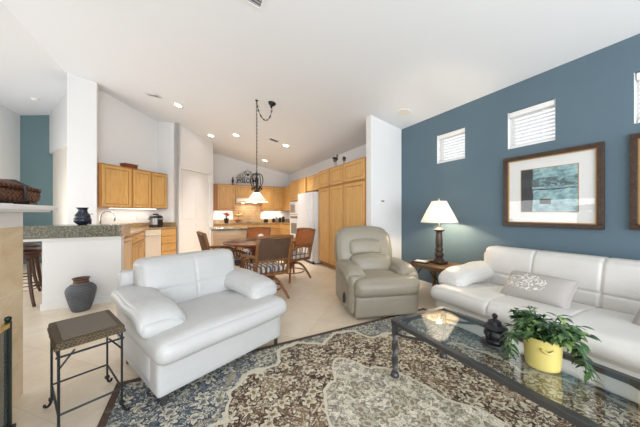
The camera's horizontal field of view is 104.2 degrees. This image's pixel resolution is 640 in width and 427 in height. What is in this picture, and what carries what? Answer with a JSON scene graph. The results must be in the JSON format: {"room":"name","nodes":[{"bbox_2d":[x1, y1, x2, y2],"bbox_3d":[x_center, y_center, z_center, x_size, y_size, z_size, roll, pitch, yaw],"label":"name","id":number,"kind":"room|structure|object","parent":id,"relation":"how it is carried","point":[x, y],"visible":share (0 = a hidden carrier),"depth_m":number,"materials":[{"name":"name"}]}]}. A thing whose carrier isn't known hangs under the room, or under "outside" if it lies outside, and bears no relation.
{"room":"living room","nodes":[
{"label":"living room","id":0,"kind":"room"},
{"bbox_2d":[0,104,19,203],"bbox_3d":[-4.767,-0.579,0.854,0.140,3.659,11.850,0,0,-27],"label":"wall","id":1,"kind":"structure","parent":0,"point":[9,120],"depth_m":5.76,"materials":[{"name":"white paint"}]},
{"bbox_2d":[20,115,52,263],"bbox_3d":[-7.114,-0.658,6.308,0.950,3.817,0.100,0,0,-27],"label":"wall","id":2,"kind":"structure","parent":0,"point":[36,163],"depth_m":6.26,"materials":[{"name":"teal paint"}]},
{"bbox_2d":[49,92,66,153],"bbox_3d":[-5.971,-2.128,5.790,2.172,1.197,0.100,0,0,33],"label":"wall","id":3,"kind":"structure","parent":0,"point":[58,116],"depth_m":5.84,"materials":[{"name":"white paint"}]},
{"bbox_2d":[53,146,66,224],"bbox_3d":[-5.940,-0.400,5.839,2.172,3.300,0.100,0,0,33],"label":"wall","id":4,"kind":"structure","parent":0,"point":[59,157],"depth_m":5.96,"materials":[{"name":"beige paint"}]},
{"bbox_2d":[67,73,98,223],"bbox_3d":[-4.720,-0.735,4.969,0.440,3.971,0.140,0,0,-27],"label":"wall pillar","id":5,"kind":"structure","parent":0,"point":[82,93],"depth_m":4.90,"materials":[{"name":"white paint"}]},
{"bbox_2d":[99,90,157,227],"bbox_3d":[-4.594,-0.710,5.894,0.100,3.921,1.580,0,0,16],"label":"wall","id":6,"kind":"structure","parent":0,"point":[126,134],"depth_m":5.83,"materials":[{"name":"white paint"}]},
{"bbox_2d":[98,163,131,207],"bbox_3d":[-4.488,-0.580,5.378,0.379,0.900,0.628,0,0,16],"label":"upper cabinet","id":7,"kind":"object","parent":6,"relation":"attached to","point":[114,181],"visible":0.94,"depth_m":5.28,"materials":[{"name":"brown wood"}]},
{"bbox_2d":[120,163,137,168],"bbox_3d":[-4.407,-1.085,5.746,0.176,0.110,0.296,0,0,16],"label":"wooden box","id":8,"kind":"object","parent":7,"relation":"on","point":[128,165],"visible":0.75,"depth_m":5.68,"materials":[{"name":"red wood"}]},
{"bbox_2d":[108,207,156,208],"bbox_3d":[-4.341,-0.117,5.832,0.041,0.022,1.100,0,0,16],"label":"light","id":9,"kind":"object","parent":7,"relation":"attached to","point":[108,207],"visible":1,"depth_m":5.75,"materials":[{"name":"white plastic"}]},
{"bbox_2d":[132,168,150,207],"bbox_3d":[-4.336,-0.580,5.907,0.379,0.900,0.468,0,0,16],"label":"upper cabinet","id":10,"kind":"object","parent":6,"relation":"attached to","point":[141,179],"visible":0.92,"depth_m":5.85,"materials":[{"name":"brown wood"}]},
{"bbox_2d":[151,172,166,208],"bbox_3d":[-4.208,-0.580,6.351,0.379,0.900,0.453,0,0,16],"label":"upper cabinet","id":11,"kind":"object","parent":6,"relation":"attached to","point":[158,180],"visible":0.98,"depth_m":6.30,"materials":[{"name":"brown wood"}]},
{"bbox_2d":[158,121,180,252],"bbox_3d":[-3.997,-0.603,6.596,0.660,3.705,0.100,0,0,16],"label":"wall","id":12,"kind":"structure","parent":0,"point":[167,136],"depth_m":6.53,"materials":[{"name":"white paint"}]},
{"bbox_2d":[179,124,211,172],"bbox_3d":[-3.571,-1.802,7.103,0.120,1.103,1.230,0,0,16],"label":"wall closet header","id":13,"kind":"structure","parent":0,"point":[195,150],"depth_m":7.01,"materials":[{"name":"white paint"}]},
{"bbox_2d":[181,169,207,252],"bbox_3d":[-3.599,0.025,7.103,0.057,2.430,1.147,0,0,16],"label":"door","id":14,"kind":"structure","parent":13,"relation":"in","point":[194,185],"depth_m":7.07,"materials":[{"name":"paint"}]},
{"bbox_2d":[181,166,210,245],"bbox_3d":[-3.578,0.000,7.106,0.105,2.500,1.230,0,0,16],"label":"trim","id":15,"kind":"structure","parent":13,"relation":"attached to","point":[183,168],"depth_m":7.64,"materials":[{"name":"paint"}]},
{"bbox_2d":[211,143,212,226],"bbox_3d":[-3.392,-0.468,7.728,0.120,3.436,0.070,0,0,16],"label":"pier","id":16,"kind":"object","parent":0,"point":[212,143],"visible":0.36,"depth_m":7.72,"materials":[{"name":"white paint"}]},
{"bbox_2d":[0,260,435,426],"bbox_3d":[-1.633,1.310,2.984,8.200,0.120,13.600,0,0,-27],"label":"floor","id":17,"kind":"structure","parent":0,"point":[314,307],"depth_m":2.34,"materials":[{"name":"tile"}]},
{"bbox_2d":[0,316,15,426],"bbox_3d":[-1.555,0.922,0.948,0.060,0.655,1.136,0,0,-27],"label":"fire screen","id":18,"kind":"object","parent":17,"relation":"on","point":[6,327],"visible":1,"depth_m":1.43,"materials":[{"name":"black metal"}]},
{"bbox_2d":[0,203,57,417],"bbox_3d":[-1.915,0.598,0.652,1.020,1.305,2.200,0,0,-27],"label":"fireplace","id":19,"kind":"object","parent":17,"relation":"on","point":[11,215],"visible":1,"depth_m":1.62,"materials":[{"name":"stone"}]},
{"bbox_2d":[0,179,40,204],"bbox_3d":[-2.003,-0.137,1.393,0.412,0.164,0.754,0,0,-27],"label":"wicker basket","id":20,"kind":"object","parent":19,"relation":"on","point":[13,191],"visible":0.94,"depth_m":1.55,"materials":[{"name":"brown wicker"}]},
{"bbox_2d":[0,203,57,211],"bbox_3d":[-1.915,-0.033,0.652,1.020,0.045,2.200,0,0,-27],"label":"mantel shelf","id":21,"kind":"object","parent":19,"relation":"attached to","point":[4,207],"depth_m":1.51,"materials":[{"name":"paint"}]},
{"bbox_2d":[23,247,41,306],"bbox_3d":[-4.051,0.863,3.390,0.416,0.766,0.416,0,0,-27],"label":"bar stool","id":22,"kind":"object","parent":17,"relation":"on","point":[30,253],"visible":0.43,"depth_m":3.35,"materials":[{"name":"brown wood"}]},
{"bbox_2d":[23,243,41,291],"bbox_3d":[-4.726,0.863,3.944,0.416,0.766,0.416,0,0,40],"label":"bar stool","id":23,"kind":"object","parent":17,"relation":"on","point":[25,245],"visible":0.27,"depth_m":3.95,"materials":[{"name":"brown wood"}]},
{"bbox_2d":[22,224,130,310],"bbox_3d":[-3.597,0.705,3.442,1.475,1.090,0.600,0,0,-27],"label":"breakfast bar","id":24,"kind":"object","parent":17,"relation":"on","point":[69,251],"visible":0.86,"depth_m":3.34,"materials":[{"name":"white paint"}]},
{"bbox_2d":[73,207,91,224],"bbox_3d":[-3.336,0.038,3.497,0.194,0.244,0.194,0,0,-27],"label":"vase","id":25,"kind":"object","parent":24,"relation":"on","point":[82,217],"visible":1,"depth_m":3.44,"materials":[{"name":"blue ceramic"}]},
{"bbox_2d":[64,276,96,312],"bbox_3d":[-3.088,1.041,3.219,0.304,0.422,0.304,0,0,-27],"label":"floor vase","id":26,"kind":"object","parent":17,"relation":"on","point":[80,295],"visible":1,"depth_m":3.14,"materials":[{"name":"grey ceramic"}]},
{"bbox_2d":[43,310,130,426],"bbox_3d":[-1.486,0.974,1.583,0.460,0.550,0.350,0,0,39],"label":"side table","id":27,"kind":"object","parent":17,"relation":"on","point":[72,332],"visible":1,"depth_m":1.52,"materials":[{"name":"brown woven wicker"},{"name":"black iron"}]},
{"bbox_2d":[124,236,131,269],"bbox_3d":[-3.436,0.815,3.934,0.619,0.870,0.810,0,0,-27],"label":"base cabinet","id":28,"kind":"object","parent":17,"relation":"on","point":[127,240],"visible":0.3,"depth_m":4.17,"materials":[{"name":"brown wood"}]},
{"bbox_2d":[131,231,144,268],"bbox_3d":[-3.901,0.815,4.886,0.654,0.870,1.300,0,0,-27],"label":"base cabinet","id":29,"kind":"object","parent":17,"relation":"on","point":[138,241],"visible":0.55,"depth_m":4.93,"materials":[{"name":"brown wood"}]},
{"bbox_2d":[121,222,176,237],"bbox_3d":[-4.013,0.305,4.995,1.341,0.150,3.317,0,0,-15],"label":"countertop","id":30,"kind":"structure","parent":29,"relation":"on","point":[166,225],"depth_m":6.04,"materials":[{"name":"beige stone"}]},
{"bbox_2d":[99,211,114,223],"bbox_3d":[-3.925,0.144,4.561,0.262,0.392,0.134,0,0,-17],"label":"faucet","id":31,"kind":"object","parent":30,"relation":"on","point":[104,211],"visible":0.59,"depth_m":4.57,"materials":[{"name":"silver metal"}]},
{"bbox_2d":[148,214,163,226],"bbox_3d":[-4.125,0.172,6.258,0.320,0.335,0.308,0,0,-31],"label":"pressure cooker","id":32,"kind":"object","parent":30,"relation":"on","point":[155,220],"visible":0.97,"depth_m":6.15,"materials":[{"name":"metal"}]},
{"bbox_2d":[144,229,160,256],"bbox_3d":[-4.168,0.816,5.907,0.632,0.868,0.410,0,0,16],"label":"dishwasher","id":33,"kind":"object","parent":17,"relation":"on","point":[152,238],"visible":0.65,"depth_m":5.80,"materials":[{"name":"white plastic"}]},
{"bbox_2d":[161,228,175,254],"bbox_3d":[-4.052,0.815,6.323,0.624,0.870,0.445,0,0,16],"label":"base cabinet","id":34,"kind":"object","parent":17,"relation":"on","point":[168,236],"visible":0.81,"depth_m":6.23,"materials":[{"name":"brown wood"}]},
{"bbox_2d":[174,123,178,252],"bbox_3d":[-3.746,-0.554,6.493,0.120,3.609,0.040,0,0,16],"label":"pier","id":35,"kind":"object","parent":17,"relation":"on","point":[177,164],"visible":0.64,"depth_m":6.47,"materials":[{"name":"white paint"}]},
{"bbox_2d":[111,249,286,406],"bbox_3d":[-1.017,0.820,2.223,1.035,0.861,1.182,0,0,38],"label":"loveseat","id":36,"kind":"object","parent":17,"relation":"on","point":[186,316],"visible":0.99,"depth_m":1.96,"materials":[{"name":"white leather"}]},
{"bbox_2d":[124,290,286,365],"bbox_3d":[-0.929,0.877,2.152,0.810,0.215,1.100,0,0,38],"label":"seat cushion","id":37,"kind":"object","parent":36,"relation":"on","point":[213,319],"depth_m":1.85,"materials":[{"name":"white leather"}]},
{"bbox_2d":[196,231,244,265],"bbox_3d":[-1.678,0.763,4.182,0.678,0.953,0.633,0,0,-37],"label":"dining chair","id":38,"kind":"object","parent":17,"relation":"on","point":[203,240],"visible":0.22,"depth_m":4.08,"materials":[{"name":"brown wood"}]},
{"bbox_2d":[233,255,240,263],"bbox_3d":[-1.616,0.795,4.229,0.460,0.104,0.480,0,0,-37],"label":"seat cushion","id":39,"kind":"object","parent":38,"relation":"on","point":[236,261],"depth_m":4.13,"materials":[{"name":"fabric"}]},
{"bbox_2d":[209,227,248,264],"bbox_3d":[-2.204,0.800,6.133,0.910,0.900,0.840,0,0,-27],"label":"kitchen island","id":40,"kind":"object","parent":17,"relation":"on","point":[219,235],"visible":0.41,"depth_m":5.78,"materials":[{"name":"brown wood"}]},
{"bbox_2d":[213,224,247,226],"bbox_3d":[-3.185,0.815,8.784,1.160,0.870,0.654,0,0,-27],"label":"base cabinet","id":41,"kind":"object","parent":17,"relation":"on","point":[237,225],"visible":0.06,"depth_m":8.56,"materials":[{"name":"brown wood"}]},
{"bbox_2d":[222,238,273,262],"bbox_3d":[-1.152,0.872,4.463,1.120,0.748,1.120,0,0,-27],"label":"dining table","id":42,"kind":"object","parent":17,"relation":"on","point":[251,245],"visible":0.26,"depth_m":4.27,"materials":[{"name":"red wood"}]},
{"bbox_2d":[227,241,248,242],"bbox_3d":[-1.442,0.495,4.372,0.390,0.006,0.308,0,0,-27],"label":"placemat","id":43,"kind":"object","parent":42,"relation":"on","point":[228,241],"visible":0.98,"depth_m":4.37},
{"bbox_2d":[234,226,270,267],"bbox_3d":[-1.375,0.763,5.200,0.633,0.953,0.678,0,0,5],"label":"dining chair","id":44,"kind":"object","parent":17,"relation":"on","point":[255,231],"visible":0.2,"depth_m":5.46,"materials":[{"name":"brown wood"}]},
{"bbox_2d":[238,249,250,254],"bbox_3d":[-1.381,0.795,5.123,0.480,0.104,0.460,0,0,5],"label":"seat cushion","id":45,"kind":"object","parent":44,"relation":"on","point":[246,251],"depth_m":4.92,"materials":[{"name":"white fabric"}]},
{"bbox_2d":[248,224,278,238],"bbox_3d":[-2.154,0.815,9.309,1.150,0.870,0.654,0,0,-27],"label":"base cabinet","id":46,"kind":"object","parent":17,"relation":"on","point":[274,227],"visible":0.26,"depth_m":9.19,"materials":[{"name":"brown wood"}]},
{"bbox_2d":[240,234,293,298],"bbox_3d":[-0.767,0.763,3.619,0.633,0.953,0.678,0,0,-35],"label":"dining chair","id":47,"kind":"object","parent":17,"relation":"on","point":[270,250],"visible":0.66,"depth_m":3.44,"materials":[{"name":"brown wicker"}]},
{"bbox_2d":[246,262,285,273],"bbox_3d":[-0.812,0.795,3.683,0.480,0.104,0.460,0,0,-35],"label":"seat cushion","id":48,"kind":"object","parent":47,"relation":"on","point":[275,268],"depth_m":3.54,"materials":[{"name":"fabric"}]},
{"bbox_2d":[279,224,289,234],"bbox_3d":[-0.980,0.815,8.889,0.654,0.870,1.270,0,0,-27],"label":"base cabinet","id":49,"kind":"object","parent":17,"relation":"on","point":[284,229],"visible":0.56,"depth_m":8.78,"materials":[{"name":"brown wood"}]},
{"bbox_2d":[213,203,289,224],"bbox_3d":[-2.131,-0.080,8.653,2.939,0.920,1.895,0,0,-27],"label":"backsplash","id":50,"kind":"structure","parent":49,"relation":"on","point":[251,212],"depth_m":9.34,"materials":[{"name":"beige tile"}]},
{"bbox_2d":[222,213,229,222],"bbox_3d":[-3.265,0.160,8.633,0.252,0.359,0.235,0,0,-27],"label":"flower pot","id":51,"kind":"object","parent":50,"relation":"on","point":[226,219],"visible":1,"depth_m":8.61,"materials":[{"name":"black ceramic"}]},
{"bbox_2d":[213,222,289,224],"bbox_3d":[-2.131,0.360,8.653,2.939,0.040,1.895,0,0,-27],"label":"countertop","id":52,"kind":"structure","parent":49,"relation":"on","point":[287,223],"depth_m":8.74,"materials":[{"name":"beige stone"}]},
{"bbox_2d":[274,228,315,282],"bbox_3d":[-0.489,0.763,4.802,0.633,0.953,0.678,0,0,45],"label":"dining chair","id":53,"kind":"object","parent":17,"relation":"on","point":[304,237],"visible":0.7,"depth_m":4.76,"materials":[{"name":"brown wood"}]},
{"bbox_2d":[291,251,307,259],"bbox_3d":[-0.544,0.795,4.747,0.480,0.104,0.460,0,0,45],"label":"seat cushion","id":54,"kind":"object","parent":53,"relation":"on","point":[300,255],"depth_m":4.61,"materials":[{"name":"white fabric"}]},
{"bbox_2d":[290,177,307,250],"bbox_3d":[-0.423,0.110,7.731,0.714,2.280,1.280,0,0,-27],"label":"tall cabinet","id":55,"kind":"object","parent":17,"relation":"on","point":[299,186],"visible":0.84,"depth_m":7.58,"materials":[{"name":"brown wood"}]},
{"bbox_2d":[290,215,297,237],"bbox_3d":[-0.833,0.400,7.791,0.071,0.700,0.720,0,0,-27],"label":"wall oven","id":56,"kind":"object","parent":55,"relation":"attached to","point":[293,218],"visible":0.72,"depth_m":7.81,"materials":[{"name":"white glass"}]},
{"bbox_2d":[290,201,297,213],"bbox_3d":[-0.827,-0.170,7.794,0.058,0.400,0.720,0,0,-27],"label":"microwave","id":57,"kind":"object","parent":55,"relation":"in","point":[293,205],"visible":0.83,"depth_m":7.75,"materials":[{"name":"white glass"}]},
{"bbox_2d":[298,192,320,263],"bbox_3d":[-0.050,0.355,6.681,0.923,1.790,0.910,0,0,-27],"label":"fridge","id":58,"kind":"object","parent":17,"relation":"on","point":[307,202],"visible":0.32,"depth_m":6.16,"materials":[{"name":"white metal"}]},
{"bbox_2d":[318,168,331,267],"bbox_3d":[0.397,0.110,6.062,0.779,2.280,0.558,0,0,-27],"label":"pantry cabinet","id":59,"kind":"object","parent":17,"relation":"on","point":[323,176],"visible":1,"depth_m":5.86,"materials":[{"name":"brown wood"}]},
{"bbox_2d":[329,164,343,269],"bbox_3d":[0.656,0.110,5.554,0.779,2.280,0.578,0,0,-27],"label":"pantry cabinet","id":60,"kind":"object","parent":17,"relation":"on","point":[336,173],"visible":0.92,"depth_m":5.41,"materials":[{"name":"brown wood"}]},
{"bbox_2d":[343,157,365,226],"bbox_3d":[0.952,0.110,4.973,0.779,2.280,0.723,0,0,-27],"label":"pantry cabinet","id":61,"kind":"object","parent":17,"relation":"on","point":[354,172],"visible":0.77,"depth_m":4.77,"materials":[{"name":"brown wood"}]},
{"bbox_2d":[97,308,639,426],"bbox_3d":[0.821,1.245,0.811,3.200,0.010,3.900,0,0,-27],"label":"area rug","id":62,"kind":"object","parent":17,"relation":"on","point":[341,377],"visible":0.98,"depth_m":1.72,"materials":[{"name":"multicoloured carpet"}]},
{"bbox_2d":[391,306,639,426],"bbox_3d":[1.118,1.025,1.440,0.620,0.430,1.378,0,0,-27],"label":"coffee table","id":63,"kind":"object","parent":62,"relation":"on","point":[578,420],"visible":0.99,"depth_m":1.39,"materials":[{"name":"grey metal"}]},
{"bbox_2d":[480,313,509,349],"bbox_3d":[1.086,0.715,1.547,0.158,0.190,0.156,0,0,-27],"label":"lidded jar","id":64,"kind":"object","parent":63,"relation":"on","point":[493,328],"visible":0.96,"depth_m":1.51,"materials":[{"name":"black ceramic"}]},
{"bbox_2d":[498,305,602,385],"bbox_3d":[1.161,0.679,1.320,0.409,0.291,0.424,0,0,-14],"label":"potted plant","id":65,"kind":"object","parent":63,"relation":"on","point":[544,342],"visible":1,"depth_m":1.27,"materials":[{"name":"green plant"}]},
{"bbox_2d":[335,226,419,317],"bbox_3d":[0.728,0.712,3.353,0.988,1.054,1.005,0,0,-11],"label":"recliner","id":66,"kind":"object","parent":17,"relation":"on","point":[370,282],"visible":1,"depth_m":3.08,"materials":[{"name":"beige leather"}]},
{"bbox_2d":[349,238,381,254],"bbox_3d":[0.646,0.465,3.561,0.480,0.240,0.152,0,0,-11],"label":"pillow","id":67,"kind":"object","parent":66,"relation":"on","point":[357,246],"depth_m":3.50,"materials":[{"name":"beige leather"}]},
{"bbox_2d":[350,253,390,269],"bbox_3d":[0.699,0.685,3.466,0.560,0.270,0.312,0,0,-11],"label":"lumbar cushion","id":68,"kind":"object","parent":66,"relation":"on","point":[367,261],"depth_m":3.35,"materials":[{"name":"beige leather"}]},
{"bbox_2d":[363,269,395,274],"bbox_3d":[0.737,0.860,3.316,0.560,0.240,0.520,0,0,-11],"label":"seat cushion","id":69,"kind":"object","parent":66,"relation":"on","point":[365,271],"depth_m":3.19,"materials":[{"name":"beige leather"}]},
{"bbox_2d":[409,259,461,286],"bbox_3d":[1.721,0.990,3.649,0.540,0.520,0.560,0,0,-27],"label":"end table","id":70,"kind":"object","parent":17,"relation":"on","point":[434,268],"visible":0.37,"depth_m":3.56,"materials":[{"name":"brown wood"}]},
{"bbox_2d":[412,259,429,263],"bbox_3d":[1.510,0.716,3.710,0.220,0.028,0.170,0,0,43],"label":"tray","id":71,"kind":"object","parent":70,"relation":"on","point":[417,260],"visible":1,"depth_m":3.66,"materials":[{"name":"metal"}]},
{"bbox_2d":[421,199,458,264],"bbox_3d":[1.739,0.255,3.636,0.507,0.950,0.507,0,0,-1],"label":"table lamp","id":72,"kind":"object","parent":70,"relation":"on","point":[438,211],"visible":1,"depth_m":3.54,"materials":[{"name":"white fabric"}]},
{"bbox_2d":[431,246,639,403],"bbox_3d":[2.225,0.822,1.992,1.125,0.856,2.432,0,0,-27],"label":"sofa","id":73,"kind":"object","parent":17,"relation":"on","point":[606,299],"visible":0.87,"depth_m":2.15,"materials":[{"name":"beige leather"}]},
{"bbox_2d":[431,282,639,372],"bbox_3d":[2.085,0.877,1.921,0.810,0.217,2.350,0,0,-27],"label":"seat cushion","id":74,"kind":"object","parent":73,"relation":"on","point":[618,349],"depth_m":1.99,"materials":[{"name":"beige leather"}]},
{"bbox_2d":[500,270,578,308],"bbox_3d":[1.975,0.685,2.269,0.266,0.245,0.499,0,0,-28],"label":"throw pillow","id":75,"kind":"object","parent":73,"relation":"on","point":[550,290],"visible":0.87,"depth_m":2.18,"materials":[{"name":"grey fabric"}]},
{"bbox_2d":[632,309,639,325],"bbox_3d":[2.372,0.670,1.556,0.256,0.256,0.488,0,0,-20],"label":"throw pillow","id":76,"kind":"object","parent":73,"relation":"on","point":[636,320],"visible":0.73,"depth_m":1.73,"materials":[{"name":"grey fabric"}]},
{"bbox_2d":[213,153,288,228],"bbox_3d":[-4.605,-0.738,8.546,7.454,3.977,0.150,0,0,-27],"label":"wall","id":77,"kind":"structure","parent":0,"point":[225,168],"depth_m":9.31,"materials":[{"name":"white paint"}]},
{"bbox_2d":[213,184,234,210],"bbox_3d":[-3.433,-0.565,8.841,0.770,0.930,0.379,0,0,-27],"label":"upper cabinet","id":78,"kind":"object","parent":77,"relation":"attached to","point":[223,194],"visible":0.89,"depth_m":8.71,"materials":[{"name":"brown wood"}]},
{"bbox_2d":[235,185,261,197],"bbox_3d":[-2.662,-0.790,9.233,0.956,0.480,0.379,0,0,-27],"label":"upper cabinet","id":79,"kind":"object","parent":77,"relation":"attached to","point":[241,191],"visible":0.62,"depth_m":9.02,"materials":[{"name":"brown wood"}]},
{"bbox_2d":[236,170,258,183],"bbox_3d":[-2.673,-1.313,9.210,0.840,0.566,0.100,0,0,-27],"label":"welcome sign","id":80,"kind":"object","parent":79,"relation":"on","point":[242,177],"visible":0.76,"depth_m":9.17,"materials":[{"name":"black metal"}]},
{"bbox_2d":[235,198,260,203],"bbox_3d":[-2.621,-0.457,9.142,0.930,0.177,0.570,0,0,-27],"label":"range hood","id":81,"kind":"object","parent":79,"relation":"attached to","point":[237,200],"visible":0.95,"depth_m":8.84,"materials":[{"name":"white metal"}]},
{"bbox_2d":[260,186,283,210],"bbox_3d":[-1.849,-0.565,9.648,0.865,0.930,0.379,0,0,-27],"label":"upper cabinet","id":82,"kind":"object","parent":77,"relation":"attached to","point":[274,196],"visible":0.99,"depth_m":9.51,"materials":[{"name":"brown wood"}]},
{"bbox_2d":[0,0,639,174],"bbox_3d":[-1.610,-2.201,2.900,7.844,1.351,13.230,0,0,-27],"label":"ceiling","id":83,"kind":"structure","parent":0,"point":[326,66],"depth_m":3.34,"materials":[{"name":"paint"}]},
{"bbox_2d":[144,93,163,99],"bbox_3d":[-3.423,-2.424,5.146,0.296,0.070,0.200,0,0,8],"label":"ceiling vent","id":84,"kind":"object","parent":83,"relation":"in","point":[148,94],"visible":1,"depth_m":5.12,"materials":[{"name":"metal"}]},
{"bbox_2d":[173,102,182,107],"bbox_3d":[-3.069,-2.341,5.380,0.194,0.047,0.198,0,0,-20],"label":"recessed light","id":85,"kind":"object","parent":83,"relation":"in","point":[174,103],"visible":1,"depth_m":5.37,"materials":[{"name":"paint"}]},
{"bbox_2d":[243,0,264,10],"bbox_3d":[-0.695,-2.187,2.396,0.355,0.082,0.360,0,0,-27],"label":"ceiling vent","id":86,"kind":"object","parent":83,"relation":"in","point":[258,4],"visible":1,"depth_m":2.56,"materials":[{"name":"metal"}]},
{"bbox_2d":[245,100,275,202],"bbox_3d":[-1.112,-1.144,4.543,0.528,1.869,0.415,0,0,29],"label":"pendant lamp","id":87,"kind":"object","parent":83,"relation":"hanging from","point":[256,197],"visible":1,"depth_m":4.54,"materials":[{"name":"black metal"}]},
{"bbox_2d":[397,109,410,115],"bbox_3d":[1.387,-1.663,4.107,0.224,0.053,0.229,0,0,-21],"label":"ceiling speaker","id":88,"kind":"object","parent":83,"relation":"attached to","point":[402,112],"visible":1,"depth_m":4.10,"materials":[{"name":"paint"}]},
{"bbox_2d":[366,115,400,258],"bbox_3d":[1.186,-0.240,4.597,0.721,2.980,0.135,0,0,-27],"label":"wall partition","id":89,"kind":"structure","parent":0,"point":[383,139],"depth_m":4.51,"materials":[{"name":"white paint"}]},
{"bbox_2d":[289,34,639,284],"bbox_3d":[1.643,-0.168,4.670,0.160,2.836,12.830,0,0,-27],"label":"wall","id":90,"kind":"structure","parent":0,"point":[593,93],"depth_m":3.11,"materials":[{"name":"blue paint"}]},
{"bbox_2d":[284,186,289,210],"bbox_3d":[-1.094,-0.565,9.428,0.379,0.930,0.785,0,0,-27],"label":"upper cabinet","id":91,"kind":"object","parent":90,"relation":"attached to","point":[286,189],"visible":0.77,"depth_m":9.39,"materials":[{"name":"brown wood"}]},
{"bbox_2d":[307,174,318,191],"bbox_3d":[0.100,-0.820,6.748,0.674,0.420,0.925,0,0,-27],"label":"upper cabinet","id":92,"kind":"object","parent":90,"relation":"attached to","point":[312,181],"visible":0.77,"depth_m":6.69,"materials":[{"name":"brown wood"}]},
{"bbox_2d":[418,279,431,288],"bbox_3d":[3.005,1.200,1.806,0.014,0.100,6.490,0,0,-27],"label":"baseboard","id":93,"kind":"structure","parent":90,"relation":"attached to","point":[425,284],"depth_m":4.20,"materials":[{"name":"paint"}]},
{"bbox_2d":[437,136,463,163],"bbox_3d":[2.049,-1.028,3.836,0.123,0.455,0.464,0,0,-27],"label":"window","id":94,"kind":"structure","parent":90,"relation":"in","point":[438,142],"depth_m":4.03,"materials":[{"name":"paint"}]},
{"bbox_2d":[438,128,464,162],"bbox_3d":[2.024,-1.026,3.824,0.068,0.445,0.440,0,0,-27],"label":"window blind","id":95,"kind":"object","parent":94,"relation":"attached to","point":[459,132],"visible":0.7,"depth_m":3.81,"materials":[{"name":"white plastic"}]},
{"bbox_2d":[508,113,551,148],"bbox_3d":[2.508,-1.028,2.936,0.123,0.455,0.460,0,0,-27],"label":"window","id":96,"kind":"structure","parent":90,"relation":"in","point":[509,119],"depth_m":3.12,"materials":[{"name":"paint"}]},
{"bbox_2d":[509,99,554,148],"bbox_3d":[2.483,-1.026,2.923,0.068,0.445,0.436,0,0,-27],"label":"window blind","id":97,"kind":"object","parent":96,"relation":"attached to","point":[550,104],"visible":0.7,"depth_m":2.91,"materials":[{"name":"white plastic"}]},
{"bbox_2d":[503,141,604,229],"bbox_3d":[2.509,-0.265,2.748,0.040,0.840,0.860,0,0,-27],"label":"framed picture","id":98,"kind":"object","parent":90,"relation":"attached to","point":[565,187],"visible":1,"depth_m":2.67,"materials":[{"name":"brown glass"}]},
{"bbox_2d":[521,164,577,211],"bbox_3d":[2.515,-0.265,2.752,0.002,0.486,0.490,0,0,-27],"label":"print","id":99,"kind":"object","parent":98,"relation":"attached to","point":[547,188],"depth_m":2.73},
{"bbox_2d":[630,133,639,229],"bbox_3d":[2.970,-0.280,1.844,0.040,0.850,0.860,0,0,-27],"label":"framed picture","id":100,"kind":"object","parent":90,"relation":"attached to","point":[634,138],"visible":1,"depth_m":2.19,"materials":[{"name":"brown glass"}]},
{"bbox_2d":[634,73,639,123],"bbox_3d":[2.962,-1.028,2.045,0.123,0.455,0.460,0,0,-27],"label":"window","id":101,"kind":"structure","parent":90,"relation":"in","point":[636,84],"depth_m":2.24,"materials":[{"name":"paint"}]},
{"bbox_2d":[637,72,639,122],"bbox_3d":[2.937,-1.026,2.032,0.068,0.445,0.436,0,0,-27],"label":"window blind","id":102,"kind":"object","parent":101,"relation":"attached to","point":[638,74],"visible":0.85,"depth_m":2.21,"materials":[{"name":"white plastic"}]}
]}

